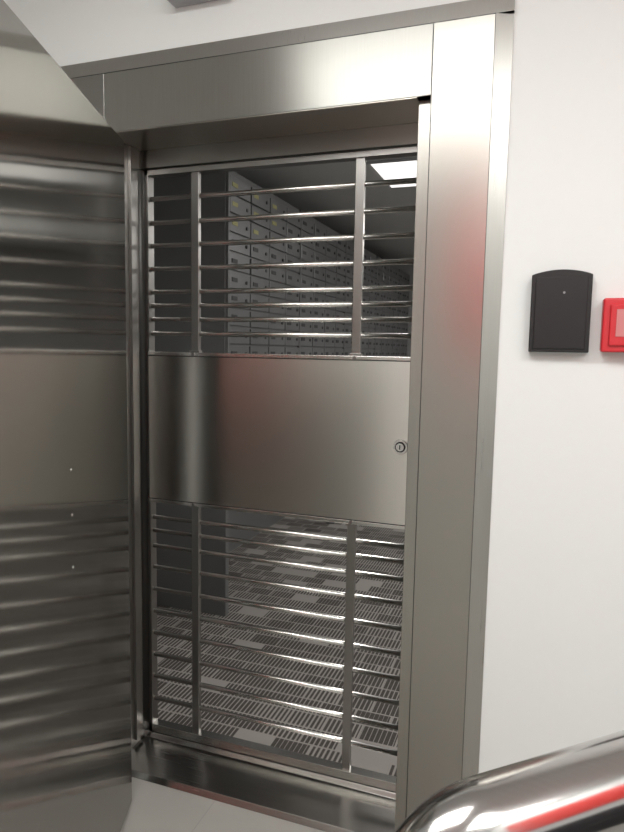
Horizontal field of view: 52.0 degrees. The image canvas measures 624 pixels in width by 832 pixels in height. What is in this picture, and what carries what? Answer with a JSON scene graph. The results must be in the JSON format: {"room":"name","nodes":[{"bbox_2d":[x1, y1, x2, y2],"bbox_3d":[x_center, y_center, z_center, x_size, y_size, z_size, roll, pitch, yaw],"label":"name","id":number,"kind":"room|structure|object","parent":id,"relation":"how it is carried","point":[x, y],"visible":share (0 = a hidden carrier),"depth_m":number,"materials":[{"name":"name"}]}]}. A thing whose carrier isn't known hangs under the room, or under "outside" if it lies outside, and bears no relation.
{"room":"bank vault entrance","nodes":[
{"label":"bank vault entrance","id":0,"kind":"room"},
{"bbox_2d":[120,777,324,831],"bbox_3d":[-0.396,1.534,0.169,4.700,0.100,4.030,3,6,19],"label":"floor","id":1,"kind":"structure","parent":0,"point":[154,807],"depth_m":2.06,"materials":[{"name":"tile"}]},
{"bbox_2d":[395,730,623,831],"bbox_3d":[1.041,0.781,0.831,2.240,1.312,0.110,-1,6,-21],"label":"handrail","id":2,"kind":"object","parent":1,"relation":"on","point":[579,787],"visible":1,"depth_m":0.40,"materials":[{"name":"metal"}]},
{"bbox_2d":[157,517,404,775],"bbox_3d":[1.264,1.055,5.074,4.300,0.100,6.370,3,6,19],"label":"floor","id":3,"kind":"structure","parent":0,"point":[363,758],"depth_m":3.19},
{"bbox_2d":[154,171,408,615],"bbox_3d":[-0.043,-0.340,5.943,0.896,2.450,4.970,3,6,19],"label":"lockers","id":4,"kind":"object","parent":3,"relation":"on","point":[378,275],"visible":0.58,"depth_m":3.68,"materials":[{"name":"metal"}]},
{"bbox_2d":[4,0,623,773],"bbox_3d":[0.313,-0.117,1.913,4.700,2.850,0.242,3,6,19],"label":"wall","id":5,"kind":"structure","parent":0,"point":[553,669],"depth_m":1.69,"materials":[{"name":"white paint"}]},
{"bbox_2d":[167,0,216,7],"bbox_3d":[-0.331,-1.275,1.866,0.200,0.100,0.070,3,6,19],"label":"emergency light","id":6,"kind":"object","parent":5,"relation":"attached to","point":[176,3],"visible":1,"depth_m":1.90,"materials":[{"name":"grey plastic"}]},
{"bbox_2d":[61,0,514,831],"bbox_3d":[-0.149,0.083,2.079,1.440,2.402,0.240,3,6,19],"label":"door frame","id":7,"kind":"structure","parent":5,"relation":"attached to","point":[436,80],"depth_m":1.82,"materials":[{"name":"metal"}]},
{"bbox_2d":[144,146,416,791],"bbox_3d":[-0.137,0.195,2.168,0.975,2.056,0.060,3,6,19],"label":"gate","id":8,"kind":"object","parent":7,"relation":"attached to","point":[311,437],"visible":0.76,"depth_m":2.15,"materials":[{"name":"metal"}]},
{"bbox_2d":[528,269,592,352],"bbox_3d":[0.634,-0.268,1.635,0.144,0.208,0.036,3,6,19],"label":"card reader","id":9,"kind":"object","parent":5,"relation":"attached to","point":[561,300],"visible":1,"depth_m":1.62,"materials":[{"name":"black plastic"}]},
{"bbox_2d":[600,298,623,352],"bbox_3d":[0.787,-0.223,1.575,0.133,0.133,0.053,3,6,19],"label":"fire alarm","id":10,"kind":"object","parent":5,"relation":"attached to","point":[612,320],"visible":1,"depth_m":1.57,"materials":[{"name":"red plastic"}]},
{"bbox_2d":[235,156,416,259],"bbox_3d":[1.334,-1.685,4.852,4.300,0.100,6.240,3,6,19],"label":"ceiling","id":11,"kind":"structure","parent":0,"point":[340,172],"depth_m":4.88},
{"bbox_2d":[366,157,416,188],"bbox_3d":[0.925,-1.548,4.020,1.040,0.016,0.640,3,6,19],"label":"ceiling light panel","id":12,"kind":"object","parent":11,"relation":"attached to","point":[398,168],"depth_m":4.00,"materials":[{"name":"white plastic"}]},
{"bbox_2d":[393,264,413,356],"bbox_3d":[2.345,-0.598,7.870,4.300,2.650,0.100,3,6,19],"label":"wall","id":13,"kind":"structure","parent":0,"point":[408,269],"depth_m":8.13,"materials":[{"name":"paint"}]},
{"bbox_3d":[-0.735,0.204,2.082,0.087,2.100,0.169,3,6,19],"label":"post","id":14,"kind":"object","parent":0,"visible":0},
{"bbox_2d":[0,0,131,831],"bbox_3d":[-0.667,0.284,1.415,0.212,2.084,1.150,1,6,-1],"label":"door","id":15,"kind":"structure","parent":14,"relation":"attached to","point":[66,766],"depth_m":1.42,"materials":[{"name":"metal"}]}
]}

